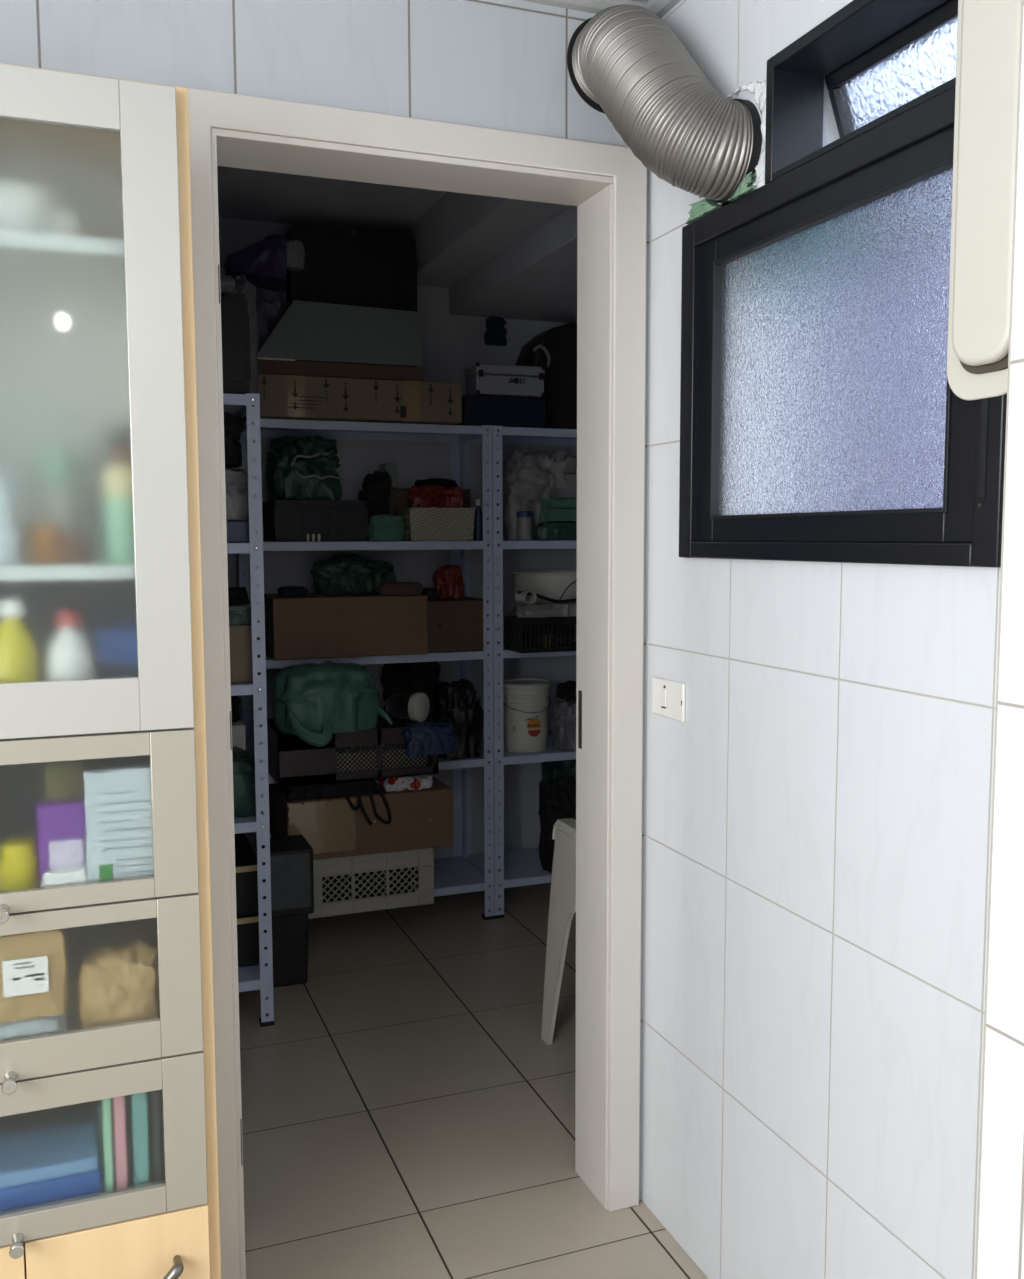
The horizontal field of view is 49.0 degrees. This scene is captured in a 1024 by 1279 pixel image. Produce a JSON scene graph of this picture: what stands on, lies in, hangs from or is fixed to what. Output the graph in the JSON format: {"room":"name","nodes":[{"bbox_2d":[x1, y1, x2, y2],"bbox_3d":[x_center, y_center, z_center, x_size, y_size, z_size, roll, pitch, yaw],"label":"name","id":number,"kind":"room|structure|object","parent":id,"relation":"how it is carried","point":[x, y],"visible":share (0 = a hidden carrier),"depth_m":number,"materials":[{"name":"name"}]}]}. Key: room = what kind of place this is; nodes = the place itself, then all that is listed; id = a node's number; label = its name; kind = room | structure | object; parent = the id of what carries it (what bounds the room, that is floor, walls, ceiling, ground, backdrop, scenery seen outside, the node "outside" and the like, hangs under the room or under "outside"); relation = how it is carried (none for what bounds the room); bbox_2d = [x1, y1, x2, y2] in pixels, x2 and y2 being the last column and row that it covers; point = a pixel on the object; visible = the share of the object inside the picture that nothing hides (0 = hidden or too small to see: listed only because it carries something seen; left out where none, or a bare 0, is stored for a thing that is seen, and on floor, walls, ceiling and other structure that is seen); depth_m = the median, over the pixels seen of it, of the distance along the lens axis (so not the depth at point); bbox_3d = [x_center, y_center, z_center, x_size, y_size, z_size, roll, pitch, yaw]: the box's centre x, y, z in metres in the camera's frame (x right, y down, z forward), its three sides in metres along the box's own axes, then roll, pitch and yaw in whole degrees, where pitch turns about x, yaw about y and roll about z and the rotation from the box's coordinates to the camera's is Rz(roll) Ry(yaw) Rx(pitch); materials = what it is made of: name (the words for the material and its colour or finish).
{"room":"laundry room","nodes":[
{"label":"laundry room","id":0,"kind":"room"},
{"bbox_2d":[0,0,649,1200],"bbox_3d":[-0.890,-0.072,1.921,2.736,2.635,0.148,-2,6,-21],"label":"wall","id":1,"kind":"structure","parent":0,"point":[495,64],"depth_m":1.99,"materials":[{"name":"tile"}]},
{"bbox_2d":[171,85,646,1278],"bbox_3d":[-0.180,0.132,2.210,0.895,2.171,0.170,-2,6,-21],"label":"door frame","id":2,"kind":"structure","parent":1,"relation":"in","point":[607,183],"depth_m":2.21,"materials":[{"name":"paint"}]},
{"bbox_2d":[217,166,446,233],"bbox_3d":[0.030,-1.514,3.386,2.600,0.125,2.144,-2,6,-21],"label":"ceiling","id":3,"kind":"structure","parent":0,"point":[246,194],"depth_m":3.81,"materials":[{"name":"paint"}]},
{"bbox_2d":[218,217,576,858],"bbox_3d":[-0.328,-0.287,4.447,2.600,2.600,0.120,-2,6,-21],"label":"wall","id":4,"kind":"structure","parent":0,"point":[451,344],"depth_m":4.37,"materials":[{"name":"paint"}]},
{"bbox_2d":[484,316,506,345],"bbox_3d":[-0.063,-1.213,4.383,0.095,0.125,0.026,-2,6,-23],"label":"rag","id":5,"kind":"object","parent":4,"relation":"hanging from","point":[495,334],"visible":0.93,"depth_m":4.37,"materials":[{"name":"blue fabric"}]},
{"bbox_2d":[239,883,706,1278],"bbox_3d":[0.135,1.355,1.290,4.100,0.100,6.600,-2,6,-21],"label":"floor","id":6,"kind":"structure","parent":0,"point":[407,1112],"depth_m":2.78,"materials":[{"name":"tile"}]},
{"bbox_2d":[0,63,220,1278],"bbox_3d":[-0.766,0.240,1.700,0.568,2.052,0.373,-2,6,-21],"label":"tall cabinet","id":7,"kind":"object","parent":6,"relation":"on","point":[109,1145],"visible":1,"depth_m":1.60,"materials":[{"name":"beige wood"}]},
{"bbox_2d":[223,393,273,1026],"bbox_3d":[-1.002,0.190,3.561,0.310,1.815,0.910,-2,6,-21],"label":"metal shelving unit","id":8,"kind":"object","parent":6,"relation":"on","point":[254,977],"visible":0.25,"depth_m":3.19,"materials":[{"name":"grey metal"}]},
{"bbox_2d":[221,293,250,393],"bbox_3d":[-0.909,-0.827,3.208,0.278,0.276,0.280,-2,6,-21],"label":"crate","id":9,"kind":"object","parent":8,"relation":"on","point":[235,322],"visible":0.35,"depth_m":3.11,"materials":[{"name":"black plastic"}]},
{"bbox_2d":[220,275,236,296],"bbox_3d":[-0.913,-0.995,3.193,0.265,0.058,0.256,-2,6,-21],"label":"folded cloth","id":10,"kind":"object","parent":9,"relation":"on","point":[227,283],"visible":0.12,"depth_m":3.12,"materials":[{"name":"grey fabric"}]},
{"bbox_2d":[226,521,249,541],"bbox_3d":[-0.903,-0.312,3.260,0.262,0.060,0.273,-2,6,-21],"label":"carton","id":11,"kind":"object","parent":8,"relation":"on","point":[237,531],"visible":0.24,"depth_m":3.16,"materials":[{"name":"cardboard"}]},
{"bbox_2d":[225,468,248,520],"bbox_3d":[-0.898,-0.424,3.256,0.270,0.158,0.265,-2,6,-21],"label":"plastic bag","id":12,"kind":"object","parent":11,"relation":"on","point":[236,481],"visible":0.24,"depth_m":3.18,"materials":[{"name":"white plastic"}]},
{"bbox_2d":[224,412,243,467],"bbox_3d":[-0.913,-0.578,3.250,0.255,0.148,0.240,-2,6,-21],"label":"garment","id":13,"kind":"object","parent":12,"relation":"on","point":[233,426],"visible":0.25,"depth_m":3.18,"materials":[{"name":"black fabric"}]},
{"bbox_2d":[232,720,245,749],"bbox_3d":[-0.992,0.376,3.564,0.265,0.226,0.200,-2,6,-21],"label":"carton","id":14,"kind":"object","parent":8,"relation":"on","point":[238,727],"visible":0.11,"depth_m":3.50,"materials":[{"name":"cardboard"}]},
{"bbox_2d":[231,696,240,721],"bbox_3d":[-0.992,0.205,3.555,0.269,0.113,0.168,-2,6,-21],"label":"cloth","id":15,"kind":"object","parent":14,"relation":"on","point":[235,700],"visible":0.09,"depth_m":3.55,"materials":[{"name":"black fabric"}]},
{"bbox_2d":[232,747,255,817],"bbox_3d":[-0.891,0.418,3.318,0.273,0.186,0.234,-2,6,-21],"label":"plastic bag","id":16,"kind":"object","parent":8,"relation":"on","point":[244,792],"visible":0.27,"depth_m":3.25,"materials":[{"name":"green plastic"}]},
{"bbox_2d":[229,624,260,682],"bbox_3d":[-0.899,0.032,3.303,0.276,0.164,0.293,-2,6,-21],"label":"carton","id":17,"kind":"object","parent":8,"relation":"on","point":[240,636],"visible":0.11,"depth_m":3.20,"materials":[{"name":"cardboard"}]},
{"bbox_2d":[228,587,249,604],"bbox_3d":[-0.926,-0.108,3.355,0.277,0.104,0.159,-2,6,-21],"label":"cloth","id":18,"kind":"object","parent":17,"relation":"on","point":[236,595],"visible":0.1,"depth_m":3.33,"materials":[{"name":"black fabric"}]},
{"bbox_2d":[229,604,250,624],"bbox_3d":[-0.871,-0.071,3.220,0.274,0.054,0.135,-2,6,-21],"label":"cloth","id":19,"kind":"object","parent":17,"relation":"on","point":[238,614],"visible":0.13,"depth_m":3.19,"materials":[{"name":"green fabric"}]},
{"bbox_2d":[234,274,257,393],"bbox_3d":[-0.848,-0.927,3.529,0.091,0.412,0.227,-2,6,-21],"label":"plastic bag","id":20,"kind":"object","parent":8,"relation":"on","point":[243,286],"visible":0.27,"depth_m":3.44,"materials":[{"name":"black plastic"}]},
{"bbox_2d":[224,234,287,291],"bbox_3d":[-0.832,-1.221,3.627,0.199,0.148,0.200,-2,6,-21],"label":"plastic bag","id":21,"kind":"object","parent":20,"relation":"on","point":[263,263],"visible":0.93,"depth_m":3.56,"materials":[{"name":"purple plastic"}]},
{"bbox_2d":[237,914,259,966],"bbox_3d":[-0.948,0.885,3.507,0.274,0.154,0.426,-2,6,-21],"label":"drawer box","id":22,"kind":"object","parent":8,"relation":"on","point":[247,925],"visible":0.09,"depth_m":3.35,"materials":[{"name":"black plastic"}]},
{"bbox_2d":[234,833,257,915],"bbox_3d":[-0.948,0.729,3.493,0.274,0.154,0.426,-2,6,-21],"label":"drawer box","id":23,"kind":"object","parent":22,"relation":"on","point":[245,856],"visible":0.16,"depth_m":3.34,"materials":[{"name":"black plastic"}]},
{"bbox_2d":[256,835,313,987],"bbox_3d":[-0.726,0.872,3.598,0.154,0.448,0.186,-2,6,-21],"label":"crate","id":24,"kind":"object","parent":6,"relation":"on","point":[291,857],"visible":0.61,"depth_m":3.53,"materials":[{"name":"black plastic"}]},
{"bbox_2d":[235,419,494,919],"bbox_3d":[-0.534,0.138,4.120,0.858,1.815,0.378,-2,6,-21],"label":"metal shelving unit","id":25,"kind":"object","parent":6,"relation":"on","point":[456,874],"visible":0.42,"depth_m":4.10,"materials":[{"name":"grey metal"}]},
{"bbox_2d":[262,500,367,541],"bbox_3d":[-0.703,-0.419,3.985,0.323,0.140,0.290,-2,6,-21],"label":"crate","id":26,"kind":"object","parent":25,"relation":"on","point":[283,520],"visible":0.99,"depth_m":3.85,"materials":[{"name":"black plastic"}]},
{"bbox_2d":[266,436,344,500],"bbox_3d":[-0.733,-0.601,3.949,0.256,0.226,0.310,-2,6,-21],"label":"plastic bag","id":27,"kind":"object","parent":26,"relation":"on","point":[298,468],"visible":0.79,"depth_m":3.87,"materials":[{"name":"green plastic"}]},
{"bbox_2d":[258,593,427,659],"bbox_3d":[-0.613,-0.058,4.038,0.540,0.208,0.355,-2,6,-21],"label":"carton","id":28,"kind":"object","parent":25,"relation":"on","point":[313,625],"visible":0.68,"depth_m":3.87,"materials":[{"name":"cardboard"}]},
{"bbox_2d":[277,586,307,596],"bbox_3d":[-0.763,-0.169,3.914,0.102,0.034,0.117,-2,6,-21],"label":"hat","id":29,"kind":"object","parent":28,"relation":"on","point":[285,591],"visible":1,"depth_m":3.87,"materials":[{"name":"fabric"}]},
{"bbox_2d":[310,554,396,594],"bbox_3d":[-0.577,-0.239,4.081,0.317,0.142,0.266,-2,6,-21],"label":"plastic bag","id":30,"kind":"object","parent":28,"relation":"on","point":[341,574],"visible":0.94,"depth_m":3.98,"materials":[{"name":"green plastic"}]},
{"bbox_2d":[377,582,423,594],"bbox_3d":[-0.394,-0.182,3.972,0.168,0.046,0.068,-2,6,-21],"label":"folded cloth","id":31,"kind":"object","parent":28,"relation":"on","point":[389,588],"visible":1,"depth_m":3.94,"materials":[{"name":"brown fabric"}]},
{"bbox_2d":[242,374,461,424],"bbox_3d":[-0.576,-0.831,3.974,0.718,0.138,0.372,-2,6,-21],"label":"carton","id":32,"kind":"object","parent":25,"relation":"on","point":[291,397],"visible":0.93,"depth_m":3.80,"materials":[{"name":"cardboard"}]},
{"bbox_2d":[257,300,422,381],"bbox_3d":[-0.639,-1.029,3.956,0.595,0.260,0.386,-2,6,-21],"label":"range hood","id":33,"kind":"object","parent":32,"relation":"on","point":[313,331],"visible":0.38,"depth_m":3.81,"materials":[{"name":"metal"}]},
{"bbox_2d":[255,286,289,351],"bbox_3d":[-0.855,-1.099,3.896,0.150,0.311,0.223,-2,6,-21],"label":"plastic bag","id":34,"kind":"object","parent":33,"relation":"on","point":[271,306],"visible":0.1,"depth_m":3.80,"materials":[{"name":"purple plastic"}]},
{"bbox_2d":[286,239,304,271],"bbox_3d":[-0.749,-1.309,3.819,0.089,0.097,0.067,-2,6,-21],"label":"plastic bag","id":35,"kind":"object","parent":34,"relation":"on","point":[295,248],"visible":0.59,"depth_m":3.79,"materials":[{"name":"white plastic"}]},
{"bbox_2d":[285,223,416,366],"bbox_3d":[-0.590,-1.201,4.049,0.453,0.484,0.220,-2,6,-21],"label":"crate","id":36,"kind":"object","parent":33,"relation":"on","point":[363,268],"visible":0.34,"depth_m":3.94,"materials":[{"name":"black plastic"}]},
{"bbox_2d":[267,712,437,785],"bbox_3d":[-0.569,0.371,3.914,0.544,0.168,0.350,-2,6,-21],"label":"crate","id":37,"kind":"object","parent":25,"relation":"on","point":[291,760],"visible":0.75,"depth_m":3.74,"materials":[{"name":"brown plastic"}]},
{"bbox_2d":[271,660,392,746],"bbox_3d":[-0.604,0.203,3.743,0.376,0.269,0.249,-2,6,-21],"label":"plastic bag","id":38,"kind":"object","parent":37,"relation":"on","point":[313,702],"visible":1,"depth_m":3.66,"materials":[{"name":"green plastic"}]},
{"bbox_2d":[336,743,426,772],"bbox_3d":[-0.491,0.405,3.933,0.320,0.084,0.275,-2,6,-21],"label":"paper stack","id":39,"kind":"object","parent":37,"relation":"in","point":[385,747],"visible":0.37,"depth_m":3.81,"materials":[{"name":"white paper"}]},
{"bbox_2d":[385,692,429,721],"bbox_3d":[-0.367,0.232,3.909,0.135,0.102,0.102,3,6,28],"label":"jar","id":40,"kind":"object","parent":37,"relation":"on","point":[415,707],"visible":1,"depth_m":3.87,"materials":[{"name":"white plastic"}]},
{"bbox_2d":[403,721,455,756],"bbox_3d":[-0.286,0.335,3.831,0.184,0.105,0.080,-2,6,-21],"label":"packet","id":41,"kind":"object","parent":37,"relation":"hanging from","point":[434,737],"visible":1,"depth_m":3.80,"materials":[{"name":"blue plastic"}]},
{"bbox_2d":[308,847,435,919],"bbox_3d":[-0.546,0.813,3.998,0.453,0.206,0.385,-2,6,-21],"label":"crate","id":42,"kind":"object","parent":25,"relation":"on","point":[421,893],"visible":0.59,"depth_m":3.83,"materials":[{"name":"white plastic"}]},
{"bbox_2d":[269,776,452,859],"bbox_3d":[-0.545,0.608,3.978,0.570,0.202,0.428,-2,6,-21],"label":"carton","id":43,"kind":"object","parent":42,"relation":"on","point":[423,818],"visible":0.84,"depth_m":3.80,"materials":[{"name":"brown cardboard"}]},
{"bbox_2d":[277,779,391,824],"bbox_3d":[-0.607,0.546,3.811,0.362,0.148,0.206,-2,6,-19],"label":"bag","id":44,"kind":"object","parent":43,"relation":"on","point":[366,786],"visible":0.7,"depth_m":3.75,"materials":[{"name":"black fabric"}]},
{"bbox_2d":[375,774,432,791],"bbox_3d":[-0.373,0.485,3.919,0.203,0.050,0.172,-2,6,-21],"label":"packet","id":45,"kind":"object","parent":43,"relation":"on","point":[415,782],"visible":0.59,"depth_m":3.85,"materials":[{"name":"white plastic"}]},
{"bbox_2d":[322,867,413,902],"bbox_3d":[-0.549,0.832,4.011,0.393,0.148,0.280,-2,6,-21],"label":"blanket","id":46,"kind":"object","parent":42,"relation":"in","point":[409,872],"visible":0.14,"depth_m":3.88,"materials":[{"name":"black fabric"}]},
{"bbox_2d":[358,470,391,540],"bbox_3d":[-0.494,-0.482,4.043,0.108,0.254,0.140,-2,6,-21],"label":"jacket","id":47,"kind":"object","parent":25,"relation":"on","point":[376,487],"visible":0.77,"depth_m":3.99,"materials":[{"name":"fabric"}]},
{"bbox_2d":[368,514,404,540],"bbox_3d":[-0.443,-0.394,3.955,0.130,0.095,0.061,-2,6,-21],"label":"cloth","id":48,"kind":"object","parent":25,"relation":"on","point":[382,527],"visible":1,"depth_m":3.93,"materials":[{"name":"green fabric"}]},
{"bbox_2d":[381,661,440,721],"bbox_3d":[-0.382,0.241,4.289,0.230,0.358,0.145,-2,6,-21],"label":"plastic bag","id":49,"kind":"object","parent":25,"relation":"on","point":[413,677],"visible":0.28,"depth_m":4.24,"materials":[{"name":"black plastic"}]},
{"bbox_2d":[388,488,469,514],"bbox_3d":[-0.332,-0.472,4.257,0.329,0.194,0.120,-2,6,-21],"label":"carton","id":50,"kind":"object","parent":25,"relation":"on","point":[398,498],"visible":0.11,"depth_m":4.16,"materials":[{"name":"cardboard"}]},
{"bbox_2d":[380,463,396,487],"bbox_3d":[-0.461,-0.610,4.195,0.046,0.090,0.080,-2,6,-21],"label":"box","id":51,"kind":"object","parent":50,"relation":"on","point":[391,468],"visible":0.62,"depth_m":4.16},
{"bbox_2d":[415,478,457,487],"bbox_3d":[-0.286,-0.591,4.260,0.166,0.040,0.086,-2,6,-21],"label":"knit hat","id":52,"kind":"object","parent":50,"relation":"on","point":[443,482],"visible":0.66,"depth_m":4.22,"materials":[{"name":"black fabric"}]},
{"bbox_2d":[394,507,475,540],"bbox_3d":[-0.282,-0.418,4.088,0.246,0.118,0.206,-2,6,-21],"label":"woven basket","id":53,"kind":"object","parent":25,"relation":"on","point":[421,524],"visible":0.98,"depth_m":4.00,"materials":[{"name":"wicker"}]},
{"bbox_2d":[407,485,463,507],"bbox_3d":[-0.280,-0.518,4.083,0.206,0.081,0.153,-2,6,-21],"label":"snack bag","id":54,"kind":"object","parent":53,"relation":"on","point":[432,496],"visible":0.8,"depth_m":4.03,"materials":[{"name":"red plastic"}]},
{"bbox_2d":[427,596,488,652],"bbox_3d":[-0.251,-0.061,4.195,0.236,0.184,0.322,-2,6,-21],"label":"carton","id":55,"kind":"object","parent":25,"relation":"on","point":[454,625],"visible":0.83,"depth_m":4.04,"materials":[{"name":"cardboard"}]},
{"bbox_2d":[422,588,438,599],"bbox_3d":[-0.309,-0.169,4.109,0.066,0.043,0.150,-2,6,-21],"label":"cloth","id":56,"kind":"object","parent":55,"relation":"on","point":[432,594],"visible":0.57,"depth_m":4.05,"materials":[{"name":"black fabric"}]},
{"bbox_2d":[432,565,464,598],"bbox_3d":[-0.230,-0.213,4.153,0.116,0.124,0.095,-2,6,-21],"label":"snack bag","id":57,"kind":"object","parent":55,"relation":"on","point":[447,579],"visible":0.99,"depth_m":4.13,"materials":[{"name":"red plastic"}]},
{"bbox_2d":[435,679,483,759],"bbox_3d":[-0.197,0.289,4.176,0.180,0.282,0.185,-2,6,-21],"label":"plastic bag","id":58,"kind":"object","parent":25,"relation":"on","point":[457,702],"visible":0.91,"depth_m":4.11,"materials":[{"name":"black plastic"}]},
{"bbox_2d":[474,499,482,540],"bbox_3d":[-0.123,-0.437,4.115,0.032,0.150,0.032,-2,6,-21],"label":"plastic bottle","id":59,"kind":"object","parent":25,"relation":"on","point":[478,519],"visible":0.95,"depth_m":4.10,"materials":[{"name":"plastic"}]},
{"bbox_2d":[461,426,576,918],"bbox_3d":[0.267,0.108,4.425,0.858,1.815,0.378,-2,6,-21],"label":"metal shelving unit","id":60,"kind":"object","parent":6,"relation":"on","point":[513,868],"visible":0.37,"depth_m":4.17,"materials":[{"name":"grey metal"}]},
{"bbox_2d":[456,395,544,427],"bbox_3d":[-0.048,-0.827,4.109,0.311,0.104,0.140,-2,6,-21],"label":"box","id":61,"kind":"object","parent":60,"relation":"on","point":[476,410],"visible":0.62,"depth_m":4.04,"materials":[{"name":"cardboard"}]},
{"bbox_2d":[465,362,544,397],"bbox_3d":[-0.026,-0.937,4.099,0.266,0.115,0.140,-2,6,-21],"label":"case","id":62,"kind":"object","parent":61,"relation":"on","point":[499,380],"visible":0.95,"depth_m":4.04,"materials":[{"name":"silver metal"}]},
{"bbox_2d":[498,678,549,752],"bbox_3d":[0.048,0.289,4.294,0.199,0.260,0.198,-2,6,-21],"label":"plastic bucket","id":63,"kind":"object","parent":60,"relation":"on","point":[525,700],"visible":0.91,"depth_m":4.22,"materials":[{"name":"white plastic"}]},
{"bbox_2d":[516,511,532,540],"bbox_3d":[0.047,-0.418,4.139,0.064,0.107,0.064,-2,6,-21],"label":"plastic jar","id":64,"kind":"object","parent":60,"relation":"on","point":[524,517],"visible":1,"depth_m":4.12,"materials":[{"name":"white plastic"}]},
{"bbox_2d":[496,448,576,540],"bbox_3d":[0.106,-0.559,4.341,0.367,0.350,0.238,-2,6,-21],"label":"plastic bag","id":65,"kind":"object","parent":60,"relation":"on","point":[530,476],"visible":0.69,"depth_m":4.24,"materials":[{"name":"white plastic"}]},
{"bbox_2d":[504,616,576,652],"bbox_3d":[0.180,-0.025,4.126,0.386,0.122,0.155,-2,6,-21],"label":"tray","id":66,"kind":"object","parent":60,"relation":"on","point":[521,635],"visible":0.62,"depth_m":4.04,"materials":[{"name":"black plastic"}]},
{"bbox_2d":[514,601,576,617],"bbox_3d":[0.165,-0.113,4.112,0.330,0.052,0.145,-2,6,-21],"label":"clear plastic box","id":67,"kind":"object","parent":66,"relation":"on","point":[547,608],"visible":0.68,"depth_m":4.05,"materials":[{"name":"clear plastic"}]},
{"bbox_2d":[515,590,536,603],"bbox_3d":[0.048,-0.153,4.013,0.045,0.045,0.101,-2,6,-21],"label":"pipe","id":68,"kind":"object","parent":67,"relation":"on","point":[522,597],"visible":0.98,"depth_m":4.00,"materials":[{"name":"white plastic"}]},
{"bbox_2d":[516,580,576,602],"bbox_3d":[0.178,-0.186,4.059,0.341,0.108,0.034,-2,6,-21],"label":"power cable","id":69,"kind":"object","parent":67,"relation":"on","point":[518,592],"visible":0.58,"depth_m":4.04,"materials":[{"name":"black plastic"}]},
{"bbox_2d":[511,570,576,642],"bbox_3d":[0.168,-0.126,4.384,0.340,0.278,0.340,-2,6,-21],"label":"tub","id":70,"kind":"object","parent":60,"relation":"on","point":[552,584],"visible":0.39,"depth_m":4.23,"materials":[{"name":"plastic"}]},
{"bbox_2d":[515,322,576,428],"bbox_3d":[0.219,-1.013,4.375,0.378,0.424,0.244,-2,6,-21],"label":"suitcase","id":71,"kind":"object","parent":60,"relation":"on","point":[555,348],"visible":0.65,"depth_m":4.27,"materials":[{"name":"black fabric"}]},
{"bbox_2d":[534,521,576,539],"bbox_3d":[0.211,-0.407,4.211,0.267,0.070,0.075,-2,6,-21],"label":"cloth","id":72,"kind":"object","parent":60,"relation":"on","point":[558,530],"visible":0.52,"depth_m":4.16,"materials":[{"name":"green fabric"}]},
{"bbox_2d":[539,508,576,520],"bbox_3d":[0.217,-0.468,4.208,0.250,0.049,0.076,-2,6,-21],"label":"cloth","id":73,"kind":"object","parent":72,"relation":"on","point":[565,514],"visible":0.56,"depth_m":4.16,"materials":[{"name":"green fabric"}]},
{"bbox_2d":[541,498,576,507],"bbox_3d":[0.225,-0.511,4.208,0.242,0.034,0.074,-2,6,-21],"label":"cloth","id":74,"kind":"object","parent":73,"relation":"on","point":[546,503],"visible":0.51,"depth_m":4.16,"materials":[{"name":"green fabric"}]},
{"bbox_2d":[538,775,575,872],"bbox_3d":[0.206,0.703,4.352,0.209,0.356,0.155,-2,6,-21],"label":"sack","id":75,"kind":"object","parent":60,"relation":"on","point":[558,796],"visible":0.52,"depth_m":4.29,"materials":[{"name":"plastic"}]},
{"bbox_2d":[539,759,575,822],"bbox_3d":[0.226,0.660,4.534,0.230,0.409,0.147,-2,6,-21],"label":"plastic bag","id":76,"kind":"object","parent":60,"relation":"on","point":[566,768],"visible":0.11,"depth_m":4.48,"materials":[{"name":"plastic"}]},
{"bbox_2d":[550,699,575,750],"bbox_3d":[0.254,0.321,4.333,0.198,0.188,0.150,-2,6,-21],"label":"plastic bag","id":77,"kind":"object","parent":60,"relation":"on","point":[563,724],"visible":0.48,"depth_m":4.26,"materials":[{"name":"clear plastic"}]},
{"bbox_2d":[556,680,575,699],"bbox_3d":[0.223,0.193,4.309,0.099,0.064,0.110,-2,6,-21],"label":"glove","id":78,"kind":"object","parent":77,"relation":"on","point":[566,690],"visible":0.66,"depth_m":4.28,"materials":[{"name":"black fabric"}]},
{"bbox_2d":[541,818,575,1044],"bbox_3d":[0.448,0.726,3.004,0.580,0.840,0.586,-2,6,-21],"label":"stool","id":79,"kind":"object","parent":6,"relation":"on","point":[562,904],"visible":0.23,"depth_m":3.12,"materials":[{"name":"beige plastic"}]},
{"bbox_2d":[403,192,570,287],"bbox_3d":[0.535,-1.374,3.529,1.265,0.183,2.025,-2,6,-21],"label":"ceiling","id":80,"kind":"structure","parent":0,"point":[460,233],"depth_m":3.68,"materials":[{"name":"paint"}]},
{"bbox_2d":[449,205,576,322],"bbox_3d":[0.623,-1.236,3.575,1.079,0.100,2.025,-2,6,-21],"label":"beam","id":81,"kind":"structure","parent":0,"point":[535,278],"depth_m":3.86,"materials":[{"name":"paint"}]},
{"bbox_2d":[631,0,648,2],"bbox_3d":[-0.098,-1.059,-0.254,2.736,0.120,4.300,-2,6,-21],"label":"ceiling","id":82,"kind":"structure","parent":0,"point":[641,1],"depth_m":2.14,"materials":[{"name":"paint"}]},
{"bbox_2d":[641,0,1000,1278],"bbox_3d":[1.113,0.068,0.313,0.150,2.635,4.300,-2,6,-21],"label":"wall","id":83,"kind":"structure","parent":0,"point":[818,816],"depth_m":1.82,"materials":[{"name":"tile"}]},
{"bbox_2d":[521,0,680,17],"bbox_3d":[-0.490,-1.057,0.563,2.586,0.030,2.500,-2,6,-21],"label":"crown molding","id":84,"kind":"structure","parent":83,"relation":"attached to","point":[660,8],"depth_m":2.12,"materials":[{"name":"paint"}]},
{"bbox_2d":[567,5,761,202],"bbox_3d":[0.256,-0.971,2.002,0.205,0.423,0.426,-2,6,-24],"label":"flexible duct","id":85,"kind":"object","parent":83,"relation":"attached to","point":[628,65],"visible":0.98,"depth_m":1.89,"materials":[{"name":"silver metal"}]},
{"bbox_2d":[652,676,685,721],"bbox_3d":[0.306,0.117,2.208,0.011,0.075,0.126,-2,6,-21],"label":"light switch","id":86,"kind":"object","parent":83,"relation":"attached to","point":[668,696],"visible":1,"depth_m":2.20,"materials":[{"name":"beige plastic"}]},
{"bbox_2d":[700,80,765,200],"bbox_3d":[0.377,-0.839,1.922,0.014,0.204,0.230,-2,6,-21],"label":"plaster patch","id":87,"kind":"object","parent":83,"relation":"attached to","point":[758,88],"visible":0.4,"depth_m":1.84,"materials":[{"name":"white paint"}]},
{"bbox_2d":[679,0,1006,566],"bbox_3d":[0.568,-0.525,1.758,0.249,0.802,0.793,-2,6,-21],"label":"window","id":88,"kind":"structure","parent":83,"relation":"in","point":[822,420],"depth_m":1.69,"materials":[{"name":"black metal"}]},
{"bbox_2d":[685,172,756,223],"bbox_3d":[0.363,-0.765,1.951,0.023,0.030,0.222,-2,6,-21],"label":"strip","id":89,"kind":"object","parent":88,"relation":"on","point":[701,208],"visible":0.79,"depth_m":1.96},
{"bbox_2d":[975,0,1023,1278],"bbox_3d":[0.606,0.075,1.354,0.055,2.435,0.004,-2,6,-21],"label":"trim","id":90,"kind":"structure","parent":83,"relation":"attached to","point":[1022,1],"depth_m":1.34,"materials":[{"name":"white plastic"}]},
{"bbox_2d":[977,8,1023,1278],"bbox_3d":[1.197,0.213,-0.180,0.055,2.435,3.297,-2,6,-21],"label":"wall pillar","id":91,"kind":"structure","parent":0,"point":[1001,1211],"depth_m":1.34,"materials":[{"name":"paint"}]},
{"bbox_2d":[947,0,1020,399],"bbox_3d":[0.571,-0.653,1.350,0.032,0.714,0.132,-2,6,-21],"label":"water heater","id":92,"kind":"object","parent":91,"relation":"attached to","point":[988,31],"depth_m":1.34,"materials":[{"name":"beige plastic"}]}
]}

